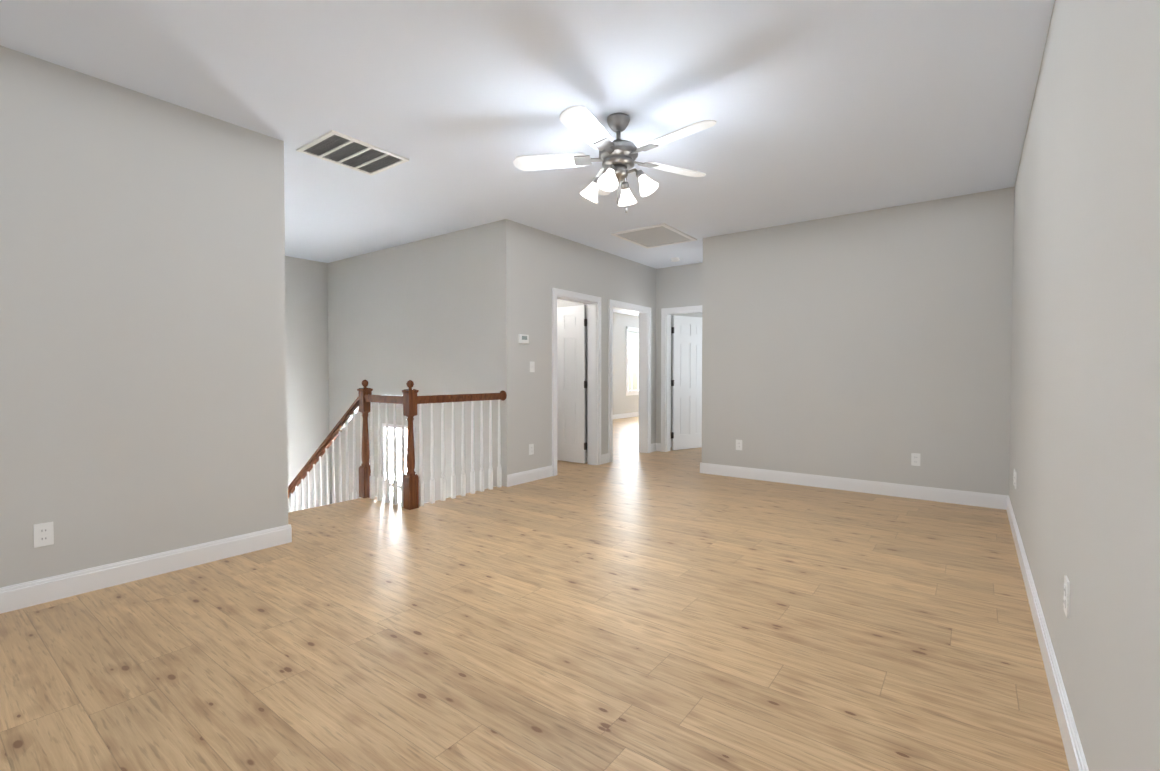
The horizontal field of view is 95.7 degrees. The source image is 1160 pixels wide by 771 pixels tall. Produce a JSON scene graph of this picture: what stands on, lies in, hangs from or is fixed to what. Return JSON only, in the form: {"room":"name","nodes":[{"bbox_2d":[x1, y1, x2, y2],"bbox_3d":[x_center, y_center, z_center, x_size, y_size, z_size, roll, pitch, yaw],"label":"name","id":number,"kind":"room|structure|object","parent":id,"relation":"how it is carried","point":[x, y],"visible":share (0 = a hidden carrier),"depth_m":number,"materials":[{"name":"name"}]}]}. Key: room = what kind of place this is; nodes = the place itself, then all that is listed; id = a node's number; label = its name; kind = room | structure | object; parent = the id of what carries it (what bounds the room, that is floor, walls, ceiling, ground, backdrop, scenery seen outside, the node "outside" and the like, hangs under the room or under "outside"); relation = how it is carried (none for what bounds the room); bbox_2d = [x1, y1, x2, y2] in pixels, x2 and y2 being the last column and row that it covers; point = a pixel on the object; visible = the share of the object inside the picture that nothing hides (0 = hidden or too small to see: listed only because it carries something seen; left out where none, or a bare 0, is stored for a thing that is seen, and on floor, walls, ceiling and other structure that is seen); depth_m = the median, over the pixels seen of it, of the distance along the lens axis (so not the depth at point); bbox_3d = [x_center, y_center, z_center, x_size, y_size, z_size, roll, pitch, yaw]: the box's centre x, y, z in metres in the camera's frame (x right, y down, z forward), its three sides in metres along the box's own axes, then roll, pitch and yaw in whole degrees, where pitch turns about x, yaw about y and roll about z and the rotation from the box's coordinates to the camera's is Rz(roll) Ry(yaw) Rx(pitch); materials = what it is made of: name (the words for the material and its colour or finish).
{"room":"upstairs loft room","nodes":[
{"label":"upstairs loft room","id":0,"kind":"room"},
{"bbox_2d":[0,45,287,587],"bbox_3d":[-2.911,-0.260,2.401,0.120,2.700,2.940,1,2,37],"label":"wall","id":1,"kind":"structure","parent":0,"point":[143,393],"depth_m":2.89,"materials":[{"name":"paint"}]},
{"bbox_2d":[33,522,53,547],"bbox_3d":[-2.680,0.745,2.624,0.010,0.114,0.070,1,2,37],"label":"electrical outlet","id":2,"kind":"object","parent":1,"relation":"attached to","point":[43,533],"visible":1,"depth_m":2.62,"materials":[{"name":"white plastic"}]},
{"bbox_2d":[0,524,291,613],"bbox_3d":[-2.808,1.029,2.455,0.015,0.120,2.805,1,2,37],"label":"baseboard","id":3,"kind":"structure","parent":1,"relation":"attached to","point":[30,593],"depth_m":2.90,"materials":[{"name":"white wood"}]},
{"bbox_2d":[328,221,497,503],"bbox_3d":[-2.202,1.152,6.499,3.500,5.700,0.120,1,2,37],"label":"wall","id":4,"kind":"structure","parent":0,"point":[422,315],"depth_m":6.11,"materials":[{"name":"paint"}]},
{"bbox_2d":[382,423,414,501],"bbox_3d":[-2.228,1.239,6.415,0.650,1.520,0.052,1,2,37],"label":"window","id":5,"kind":"structure","parent":4,"relation":"in","point":[399,445],"depth_m":6.50,"materials":[{"name":"white"}]},
{"bbox_2d":[285,256,638,511],"bbox_3d":[-1.438,1.070,10.336,0.120,5.700,11.720,1,2,37],"label":"wall","id":6,"kind":"structure","parent":0,"point":[307,359],"depth_m":7.20,"materials":[{"name":"paint"}]},
{"bbox_2d":[613,412,638,418],"bbox_3d":[-0.196,0.827,11.875,0.015,0.120,7.520,1,2,37],"label":"baseboard","id":7,"kind":"structure","parent":6,"relation":"attached to","point":[625,415],"depth_m":13.73,"materials":[{"name":"white wood"}]},
{"bbox_2d":[626,326,638,395],"bbox_3d":[1.491,-0.648,14.185,0.150,1.810,1.090,1,2,37],"label":"room window","id":8,"kind":"structure","parent":6,"relation":"in","point":[633,330],"depth_m":13.80,"materials":[{"name":"white"}]},
{"bbox_2d":[0,0,1054,316],"bbox_3d":[0.776,-1.756,6.855,7.764,0.100,14.540,1,2,37],"label":"ceiling","id":9,"kind":"structure","parent":0,"point":[820,108],"depth_m":2.93,"materials":[{"name":"paint"}]},
{"bbox_2d":[296,130,408,175],"bbox_3d":[-1.601,-1.633,3.721,0.480,0.012,0.570,1,2,37],"label":"ceiling vent","id":10,"kind":"object","parent":9,"relation":"in","point":[338,148],"visible":1,"depth_m":3.70,"materials":[{"name":"white plastic"}]},
{"bbox_2d":[513,105,715,212],"bbox_3d":[0.244,-1.339,3.170,1.245,0.575,1.251,1,2,37],"label":"fan","id":11,"kind":"object","parent":9,"relation":"hanging from","point":[618,156],"visible":1,"depth_m":3.14,"materials":[{"name":"silver metal"}]},
{"bbox_2d":[611,223,696,248],"bbox_3d":[0.846,-1.679,5.936,0.660,0.014,0.810,1,2,37],"label":"attic hatch","id":12,"kind":"object","parent":9,"relation":"attached to","point":[657,235],"visible":1,"depth_m":5.92,"materials":[{"name":"white"}]},
{"bbox_2d":[671,257,679,261],"bbox_3d":[1.280,-1.692,7.066,0.124,0.036,0.124,1,2,37],"label":"smoke detector","id":13,"kind":"object","parent":9,"relation":"attached to","point":[675,259],"visible":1,"depth_m":7.02,"materials":[{"name":"white plastic"}]},
{"bbox_2d":[0,416,1069,770],"bbox_3d":[0.776,1.143,6.917,7.764,0.300,14.540,1,2,37],"label":"floor","id":14,"kind":"structure","parent":0,"point":[660,611],"depth_m":2.23,"materials":[{"name":"brown wood"}]},
{"bbox_2d":[498,219,701,486],"bbox_3d":[2.044,-0.404,9.114,0.120,2.700,9.450,1,2,37],"label":"wall","id":15,"kind":"structure","parent":0,"point":[535,266],"depth_m":5.69,"materials":[{"name":"paint"}]},
{"bbox_2d":[519,334,528,343],"bbox_3d":[-0.588,-0.486,5.479,0.026,0.090,0.130,1,2,37],"label":"thermostat","id":16,"kind":"object","parent":15,"relation":"attached to","point":[523,338],"visible":0.96,"depth_m":5.46,"materials":[{"name":"white plastic"}]},
{"bbox_2d":[507,465,552,486],"bbox_3d":[-0.523,0.961,5.603,0.015,0.120,0.705,1,2,37],"label":"baseboard","id":17,"kind":"structure","parent":15,"relation":"attached to","point":[544,472],"depth_m":5.57,"materials":[{"name":"white wood"}]},
{"bbox_2d":[529,444,533,454],"bbox_3d":[-0.519,0.681,5.609,0.010,0.114,0.070,1,2,37],"label":"outlet","id":18,"kind":"object","parent":15,"relation":"attached to","point":[531,449],"visible":1,"depth_m":5.60,"materials":[{"name":"white plastic"}]},
{"bbox_2d":[530,361,534,371],"bbox_3d":[-0.506,-0.199,5.599,0.019,0.114,0.070,1,2,37],"label":"light switch","id":19,"kind":"object","parent":15,"relation":"attached to","point":[532,366],"visible":1,"depth_m":5.60,"materials":[{"name":"white plastic"}]},
{"bbox_2d":[557,305,586,463],"bbox_3d":[-0.230,-0.018,6.852,0.762,2.000,0.191,1,2,37],"label":"door leaf","id":20,"kind":"structure","parent":15,"relation":"in","point":[571,384],"depth_m":6.74,"materials":[{"name":"white wood"}]},
{"bbox_2d":[552,288,600,475],"bbox_3d":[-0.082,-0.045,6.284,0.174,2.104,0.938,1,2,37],"label":"door frame","id":21,"kind":"structure","parent":15,"relation":"attached to","point":[593,303],"depth_m":6.57,"materials":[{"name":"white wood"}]},
{"bbox_2d":[608,299,650,461],"bbox_3d":[0.641,-0.066,7.249,0.174,2.104,1.075,1,2,37],"label":"door frame","id":22,"kind":"structure","parent":15,"relation":"attached to","point":[644,312],"depth_m":7.58,"materials":[{"name":"white wood"}]},
{"bbox_2d":[656,263,702,442],"bbox_3d":[2.478,-0.356,6.859,3.280,2.700,0.120,1,2,37],"label":"wall","id":23,"kind":"structure","parent":0,"point":[679,286],"depth_m":7.62,"materials":[{"name":"paint"}]},
{"bbox_2d":[661,305,701,451],"bbox_3d":[1.622,-0.071,7.507,0.948,2.104,0.174,1,2,37],"label":"door frame","id":24,"kind":"structure","parent":23,"relation":"attached to","point":[666,313],"depth_m":7.71,"materials":[{"name":"white wood"}]},
{"bbox_2d":[671,315,701,449],"bbox_3d":[1.717,-0.042,7.981,0.374,2.000,0.730,1,2,37],"label":"door leaf","id":25,"kind":"structure","parent":23,"relation":"in","point":[686,382],"depth_m":7.92,"materials":[{"name":"white wood"}]},
{"bbox_2d":[702,187,1013,495],"bbox_3d":[2.544,-0.322,5.268,2.754,2.700,0.120,1,2,37],"label":"wall","id":26,"kind":"structure","parent":0,"point":[872,345],"depth_m":5.03,"materials":[{"name":"paint"}]},
{"bbox_2d":[736,440,741,449],"bbox_3d":[1.756,0.657,5.800,0.070,0.114,0.010,1,2,37],"label":"electrical outlet","id":27,"kind":"object","parent":26,"relation":"attached to","point":[738,444],"visible":1,"depth_m":5.80,"materials":[{"name":"white plastic"}]},
{"bbox_2d":[700,462,1003,509],"bbox_3d":[2.489,0.969,5.253,2.745,0.120,0.015,1,2,37],"label":"baseboard","id":28,"kind":"structure","parent":26,"relation":"attached to","point":[996,501],"depth_m":5.06,"materials":[{"name":"white wood"}]},
{"bbox_2d":[911,453,919,465],"bbox_3d":[3.076,0.678,4.810,0.070,0.114,0.010,1,2,37],"label":"electrical outlet","id":29,"kind":"object","parent":26,"relation":"attached to","point":[915,459],"visible":1,"depth_m":4.81,"materials":[{"name":"white plastic"}]},
{"bbox_2d":[1009,0,1159,770],"bbox_3d":[1.603,-0.243,1.616,0.120,2.700,7.096,1,2,37],"label":"wall","id":30,"kind":"structure","parent":0,"point":[1084,463],"depth_m":1.35,"materials":[{"name":"paint"}]},
{"bbox_2d":[1014,472,1016,488],"bbox_3d":[3.082,0.672,3.717,0.010,0.114,0.070,1,2,37],"label":"electrical outlet","id":31,"kind":"object","parent":30,"relation":"attached to","point":[1015,476],"visible":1,"depth_m":3.69,"materials":[{"name":"white plastic"}]},
{"bbox_2d":[1004,495,1088,770],"bbox_3d":[1.549,1.045,1.684,0.015,0.120,6.856,1,2,37],"label":"baseboard","id":32,"kind":"structure","parent":30,"relation":"attached to","point":[1075,756],"depth_m":1.90,"materials":[{"name":"white wood"}]},
{"bbox_2d":[1063,575,1069,617],"bbox_3d":[1.559,0.675,1.684,0.010,0.114,0.070,1,2,37],"label":"electrical outlet","id":33,"kind":"object","parent":30,"relation":"attached to","point":[1066,600],"visible":1,"depth_m":1.67,"materials":[{"name":"white plastic"}]},
{"bbox_3d":[-2.786,4.073,5.581,3.500,0.100,2.150,1,2,37],"label":"floor","id":34,"kind":"structure","parent":0,"visible":0},
{"bbox_2d":[288,380,506,511],"bbox_3d":[-2.777,2.002,5.537,3.490,4.143,2.138,1,2,37],"label":"stair railing","id":35,"kind":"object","parent":34,"relation":"on","point":[412,485],"depth_m":4.83,"materials":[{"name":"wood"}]}
]}

